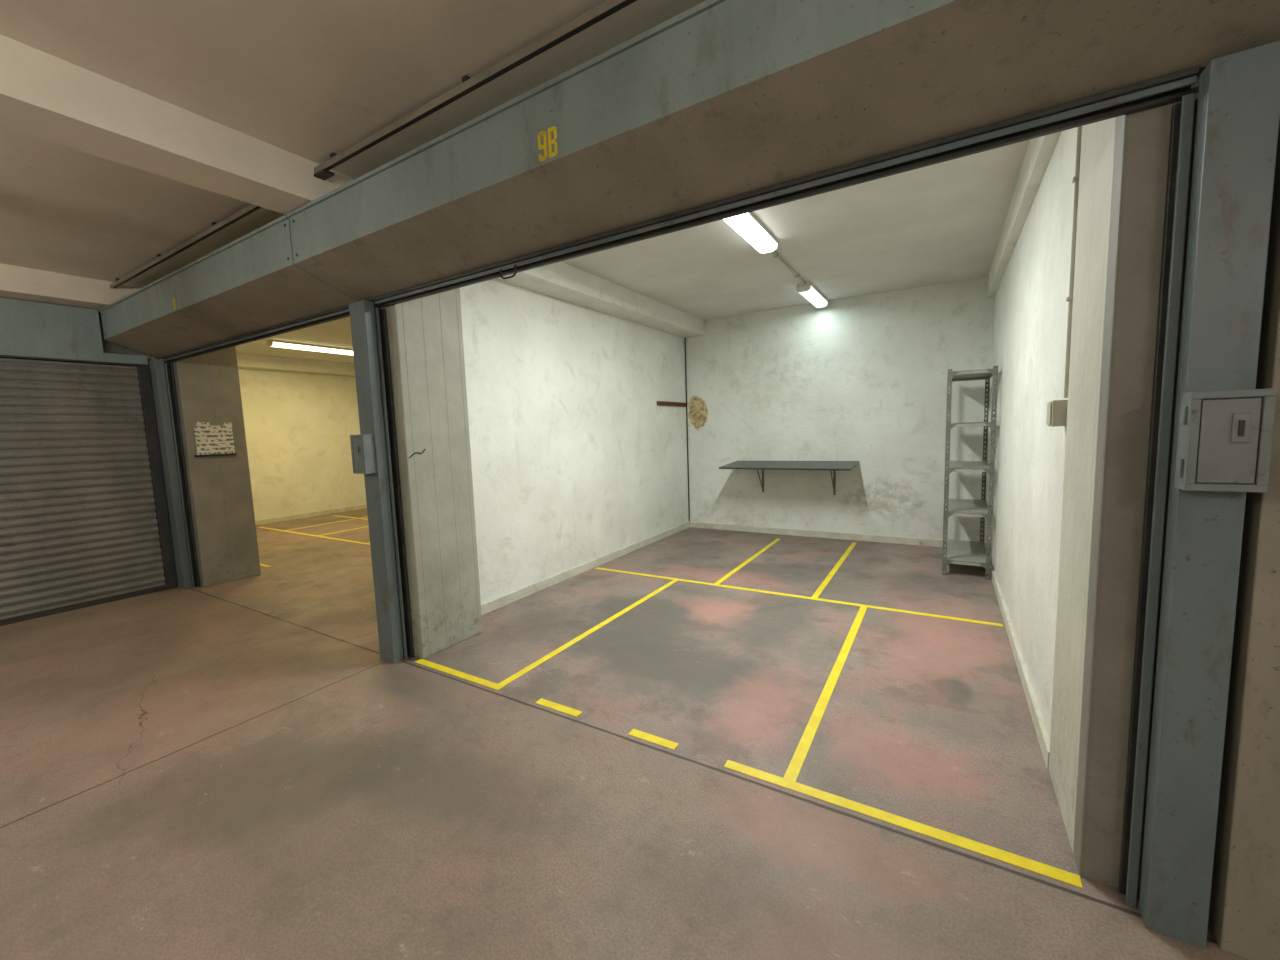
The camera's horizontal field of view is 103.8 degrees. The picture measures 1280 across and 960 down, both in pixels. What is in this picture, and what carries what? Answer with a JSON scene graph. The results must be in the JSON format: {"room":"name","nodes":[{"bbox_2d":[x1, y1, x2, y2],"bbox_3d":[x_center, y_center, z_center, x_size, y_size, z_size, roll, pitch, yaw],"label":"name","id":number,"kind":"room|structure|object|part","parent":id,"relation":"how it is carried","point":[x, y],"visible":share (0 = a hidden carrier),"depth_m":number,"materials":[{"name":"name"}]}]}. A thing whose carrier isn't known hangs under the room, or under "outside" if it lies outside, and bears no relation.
{"room":"parking garage","nodes":[
{"label":"parking garage","id":0,"kind":"room"},
{"bbox_2d":[98,311,177,583],"bbox_3d":[-7.220,0.029,2.008,0.270,3.020,7.950,2,7,31],"label":"wall","id":1,"kind":"structure","parent":0,"point":[108,347],"depth_m":5.05,"materials":[{"name":"grey concrete"}]},
{"bbox_2d":[0,297,148,366],"bbox_3d":[-5.992,-1.210,3.533,0.180,0.504,3.668,2,7,31],"label":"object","id":2,"kind":"object","parent":1,"relation":"attached to","point":[29,330],"visible":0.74,"depth_m":4.53,"materials":[{"name":"green paint"}]},
{"bbox_2d":[0,358,166,625],"bbox_3d":[-5.922,0.191,3.612,0.060,2.288,3.585,2,7,31],"label":"roller shutter","id":3,"kind":"object","parent":1,"relation":"attached to","point":[79,529],"visible":1,"depth_m":4.66,"materials":[{"name":"metal"}]},
{"bbox_2d":[238,368,366,520],"bbox_3d":[-6.951,-0.716,9.280,0.225,3.020,4.845,2,7,31],"label":"wall","id":4,"kind":"structure","parent":0,"point":[299,426],"depth_m":9.69,"materials":[{"name":"white paint"}]},
{"bbox_2d":[255,504,366,524],"bbox_3d":[-6.758,0.739,9.428,0.022,0.082,4.695,2,7,31],"label":"baseboard","id":5,"kind":"structure","parent":4,"relation":"attached to","point":[312,514],"depth_m":9.84,"materials":[{"name":"paint"}]},
{"bbox_2d":[0,0,705,286],"bbox_3d":[-3.648,-1.451,-0.302,18.000,0.150,8.018,2,7,31],"label":"ceiling","id":6,"kind":"structure","parent":0,"point":[311,80],"depth_m":2.12,"materials":[{"name":"paint"}]},
{"bbox_2d":[0,264,141,310],"bbox_3d":[-6.920,-1.357,1.657,0.360,0.213,7.950,2,7,31],"label":"beam","id":7,"kind":"structure","parent":6,"relation":"attached to","point":[16,282],"depth_m":4.39,"materials":[{"name":"paint"}]},
{"bbox_2d":[0,34,353,214],"bbox_3d":[-3.775,-1.273,-0.213,0.300,0.213,8.002,2,7,31],"label":"beam","id":8,"kind":"structure","parent":6,"relation":"attached to","point":[43,95],"depth_m":2.21,"materials":[{"name":"paint"}]},
{"bbox_2d":[110,204,261,288],"bbox_3d":[-3.463,-1.763,3.791,3.330,0.064,0.039,2,7,31],"label":"rail","id":9,"kind":"object","parent":6,"relation":"attached to","point":[251,208],"visible":0.83,"depth_m":3.68,"materials":[{"name":"metal"}]},
{"bbox_2d":[266,340,352,354],"bbox_3d":[-5.234,-2.129,8.127,0.166,0.092,1.350,2,7,31],"label":"fluorescent light fixture","id":10,"kind":"object","parent":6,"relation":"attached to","point":[270,343],"visible":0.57,"depth_m":7.96,"materials":[{"name":"white plastic"}]},
{"bbox_2d":[314,0,636,179],"bbox_3d":[1.813,-1.610,0.607,8.400,0.080,0.057,2,7,31],"label":"rail","id":11,"kind":"object","parent":6,"relation":"attached to","point":[607,8],"depth_m":2.09,"materials":[{"name":"metal"}]},
{"bbox_3d":[-1.733,-1.682,2.753,0.102,0.027,0.057,2,7,31],"label":"rail bracket","id":12,"kind":"part","parent":11,"relation":"part of","materials":[{"name":"black metal"}]},
{"bbox_2d":[723,212,777,253],"bbox_3d":[0.750,-1.878,3.666,0.166,0.092,1.245,2,7,31],"label":"fluorescent light fixture","id":13,"kind":"object","parent":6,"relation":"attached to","point":[746,225],"visible":0.57,"depth_m":3.78,"materials":[{"name":"white plastic"}]},
{"bbox_2d":[796,282,827,307],"bbox_3d":[2.015,-2.141,5.848,0.156,0.092,0.945,2,7,31],"label":"fluorescent light fixture","id":14,"kind":"object","parent":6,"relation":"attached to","point":[808,291],"visible":1,"depth_m":5.68,"materials":[{"name":"white plastic"}]},
{"bbox_2d":[460,279,688,604],"bbox_3d":[-0.470,-0.570,5.695,0.150,3.020,4.275,2,7,31],"label":"wall","id":15,"kind":"structure","parent":0,"point":[576,461],"depth_m":5.05,"materials":[{"name":"white paint"}]},
{"bbox_2d":[481,522,689,614],"bbox_3d":[-0.349,0.892,5.800,0.018,0.082,4.275,2,7,31],"label":"baseboard","id":16,"kind":"structure","parent":15,"relation":"attached to","point":[514,596],"depth_m":5.18,"materials":[{"name":"paint"}]},
{"bbox_2d":[657,401,687,406],"bbox_3d":[0.478,-1.064,7.018,0.080,0.057,0.855,2,7,31],"label":"coat rack","id":17,"kind":"object","parent":15,"relation":"attached to","point":[660,403],"visible":1,"depth_m":6.95,"materials":[{"name":"brown wood"}]},
{"bbox_2d":[685,338,689,520],"bbox_3d":[0.703,-0.724,7.464,0.016,2.712,0.016,2,7,31],"label":"cable","id":18,"kind":"object","parent":15,"relation":"attached to","point":[685,338],"visible":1,"depth_m":7.45,"materials":[{"name":"black plastic"}]},
{"bbox_2d":[0,508,1249,959],"bbox_3d":[-2.243,1.441,2.156,18.000,0.150,13.050,2,7,31],"label":"floor","id":19,"kind":"structure","parent":0,"point":[186,774],"depth_m":2.22,"materials":[{"name":"concrete"}]},
{"bbox_2d":[136,366,177,589],"bbox_3d":[-4.973,-0.002,5.173,0.060,2.295,0.082,2,7,31],"label":"rail","id":20,"kind":"object","parent":19,"relation":"on","point":[163,525],"visible":1,"depth_m":5.15,"materials":[{"name":"metal"}]},
{"bbox_2d":[149,359,199,588],"bbox_3d":[-4.822,-0.041,5.204,0.231,2.355,0.124,2,7,31],"label":"post","id":21,"kind":"object","parent":19,"relation":"on","point":[162,372],"visible":1,"depth_m":5.15,"materials":[{"name":"grey metal"}]},
{"bbox_2d":[163,346,260,586],"bbox_3d":[-4.640,-0.404,5.430,0.345,3.020,0.518,2,7,31],"label":"column","id":22,"kind":"structure","parent":19,"relation":"on","point":[207,385],"depth_m":5.35,"materials":[{"name":"grey concrete"}]},
{"bbox_2d":[194,422,236,456],"bbox_3d":[-4.500,-0.431,5.307,0.021,0.360,0.352,2,7,31],"label":"sign","id":23,"kind":"object","parent":22,"relation":"attached to","point":[210,440],"visible":1,"depth_m":5.30,"materials":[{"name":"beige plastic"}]},
{"bbox_2d":[258,515,369,566],"bbox_3d":[-3.516,0.845,7.712,6.750,0.002,3.896,2,7,31],"label":"tape","id":24,"kind":"object","parent":19,"relation":"on","point":[264,565],"visible":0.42,"depth_m":8.20,"materials":[{"name":"yellow paint"}]},
{"bbox_2d":[349,300,413,662],"bbox_3d":[-1.700,0.046,3.317,0.198,2.355,0.124,2,7,31],"label":"post","id":25,"kind":"object","parent":19,"relation":"on","point":[369,331],"visible":0.97,"depth_m":3.28,"materials":[{"name":"grey metal"}]},
{"bbox_2d":[350,434,376,473],"bbox_3d":[-1.782,-0.167,3.225,0.153,0.249,0.074,2,7,31],"label":"box","id":26,"kind":"object","parent":25,"relation":"attached to","point":[362,445],"visible":1,"depth_m":3.19,"materials":[{"name":"paint"}]},
{"bbox_2d":[373,288,482,658],"bbox_3d":[-1.532,-0.318,3.552,0.351,3.020,0.518,2,7,31],"label":"column","id":27,"kind":"structure","parent":19,"relation":"on","point":[426,348],"depth_m":3.44,"materials":[{"name":"concrete"}]},
{"bbox_2d":[373,66,1198,307],"bbox_3d":[-0.110,-1.060,2.250,3.633,0.086,0.066,2,7,31],"label":"rail","id":28,"kind":"object","parent":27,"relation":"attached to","point":[1172,87],"depth_m":1.71,"materials":[{"name":"metal"}]},
{"bbox_3d":[-0.673,-1.059,2.566,0.118,0.057,0.010,2,7,31],"label":"pull handle","id":29,"kind":"part","parent":28,"relation":"part of","materials":[{"name":"black metal"}]},
{"bbox_2d":[415,539,1082,887],"bbox_3d":[1.060,1.013,4.536,3.651,0.002,4.694,2,7,31],"label":"floor marking lines","id":30,"kind":"object","parent":19,"relation":"on","point":[788,781],"visible":1,"depth_m":2.45,"materials":[{"name":"yellow paint"}]},
{"bbox_2d":[942,366,997,579],"bbox_3d":[3.313,-0.101,5.086,0.384,1.958,0.993,2,7,31],"label":"metal shelving unit","id":31,"kind":"object","parent":19,"relation":"on","point":[973,553],"visible":1,"depth_m":4.80,"materials":[{"name":"paint"}]},
{"bbox_2d":[1049,73,1200,887],"bbox_3d":[1.680,-0.233,1.647,0.339,3.020,0.578,2,7,31],"label":"column","id":32,"kind":"structure","parent":19,"relation":"on","point":[1124,158],"depth_m":1.56,"materials":[{"name":"white concrete"}]},
{"bbox_2d":[1118,40,1279,948],"bbox_3d":[1.509,0.134,1.378,0.156,2.355,0.124,2,7,31],"label":"post","id":33,"kind":"object","parent":19,"relation":"on","point":[1223,143],"visible":1,"depth_m":1.34,"materials":[{"name":"grey metal"}]},
{"bbox_2d":[1174,388,1276,492],"bbox_3d":[1.462,-0.098,1.263,0.147,0.249,0.074,2,7,31],"label":"box","id":34,"kind":"object","parent":33,"relation":"attached to","point":[1224,444],"visible":1,"depth_m":1.24,"materials":[{"name":"paint"}]},
{"bbox_2d":[1208,119,1279,959],"bbox_3d":[1.696,0.139,1.273,0.207,2.355,0.102,2,7,31],"label":"wall","id":35,"kind":"structure","parent":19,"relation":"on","point":[1244,908],"depth_m":1.33,"materials":[{"name":"painted concrete"},{"name":"plaster"}]},
{"bbox_2d":[236,140,1029,363],"bbox_3d":[-0.279,-2.125,5.245,18.000,0.150,5.032,2,7,31],"label":"ceiling","id":36,"kind":"structure","parent":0,"point":[943,222],"depth_m":4.44,"materials":[{"name":"white paint"}]},
{"bbox_2d":[236,353,354,375],"bbox_3d":[-6.734,-2.113,9.067,0.300,0.213,4.695,2,7,31],"label":"beam","id":37,"kind":"structure","parent":36,"relation":"attached to","point":[248,361],"depth_m":9.31,"materials":[{"name":"white paint"}]},
{"bbox_2d":[495,262,703,337],"bbox_3d":[-0.322,-1.960,5.436,0.306,0.213,4.275,2,7,31],"label":"beam","id":38,"kind":"structure","parent":36,"relation":"attached to","point":[560,280],"depth_m":5.18,"materials":[{"name":"white paint"}]},
{"bbox_2d":[772,252,805,284],"bbox_3d":[1.417,-2.050,4.819,0.045,0.027,1.440,2,7,31],"label":"conduit","id":39,"kind":"object","parent":36,"relation":"attached to","point":[775,255],"visible":0.8,"depth_m":4.84,"materials":[{"name":"grey metal"}]},
{"bbox_2d":[988,131,1061,297],"bbox_3d":[2.712,-1.870,3.639,0.060,0.232,4.215,2,7,31],"label":"beam","id":40,"kind":"structure","parent":36,"relation":"attached to","point":[1039,152],"depth_m":3.12,"materials":[{"name":"white paint"}]},
{"bbox_2d":[686,277,993,542],"bbox_3d":[-0.925,-0.847,8.585,13.500,3.020,0.225,2,7,31],"label":"wall","id":41,"kind":"structure","parent":0,"point":[863,379],"depth_m":6.31,"materials":[{"name":"white paint"}]},
{"bbox_2d":[719,461,858,494],"bbox_3d":[1.895,-0.002,6.436,1.598,0.442,0.690,2,7,31],"label":"shelf","id":42,"kind":"object","parent":41,"relation":"attached to","point":[834,466],"visible":1,"depth_m":6.34,"materials":[{"name":"metal"}]},
{"bbox_2d":[690,522,942,546],"bbox_3d":[2.329,0.716,6.655,3.674,0.082,0.018,2,7,31],"label":"baseboard","id":43,"kind":"structure","parent":41,"relation":"attached to","point":[809,533],"depth_m":6.59,"materials":[{"name":"paint"}]},
{"bbox_2d":[985,127,1081,740],"bbox_3d":[2.859,-0.482,3.719,0.176,3.020,4.215,2,7,31],"label":"wall","id":44,"kind":"structure","parent":0,"point":[1030,320],"depth_m":2.75,"materials":[{"name":"white paint"}]},
{"bbox_2d":[984,543,1049,770],"bbox_3d":[2.825,0.976,3.917,0.018,0.082,4.215,2,7,31],"label":"baseboard","id":45,"kind":"structure","parent":44,"relation":"attached to","point":[1042,736],"depth_m":2.75,"materials":[{"name":"paint"}]},
{"bbox_2d":[1046,126,1081,426],"bbox_3d":[1.685,-0.882,1.988,0.062,1.332,0.098,2,7,31],"label":"conduit","id":46,"kind":"object","parent":44,"relation":"attached to","point":[1056,409],"visible":0.76,"depth_m":1.99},
{"bbox_3d":[0.641,-1.340,1.870,12.900,0.357,0.083,2,7,31],"label":"lintel","id":47,"kind":"object","parent":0,"visible":0},
{"bbox_2d":[99,215,357,358],"bbox_3d":[-3.471,-1.386,4.036,3.621,0.423,0.436,2,7,31],"label":"housing","id":48,"kind":"object","parent":47,"relation":"attached to","point":[253,282],"visible":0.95,"depth_m":3.62,"materials":[{"name":"green paint"}]},
{"bbox_2d":[162,305,349,362],"bbox_3d":[-3.294,-1.168,4.171,3.465,0.046,0.066,2,7,31],"label":"rail","id":49,"kind":"object","parent":48,"relation":"attached to","point":[342,312],"visible":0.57,"depth_m":3.94,"materials":[{"name":"metal"}]},
{"bbox_2d":[287,0,1279,301],"bbox_3d":[0.064,-1.288,1.900,4.617,0.423,0.436,2,7,31],"label":"housing","id":50,"kind":"object","parent":47,"relation":"attached to","point":[717,100],"visible":0.96,"depth_m":1.63,"materials":[{"name":"green paint"}]},
{"bbox_2d":[538,126,557,161],"bbox_3d":[-0.352,-1.278,1.910,0.093,0.105,0.002,2,7,31],"label":"stencilled number","id":51,"kind":"object","parent":50,"relation":"attached to","point":[543,133],"visible":1,"depth_m":1.91,"materials":[{"name":"yellow paint"}]}
]}

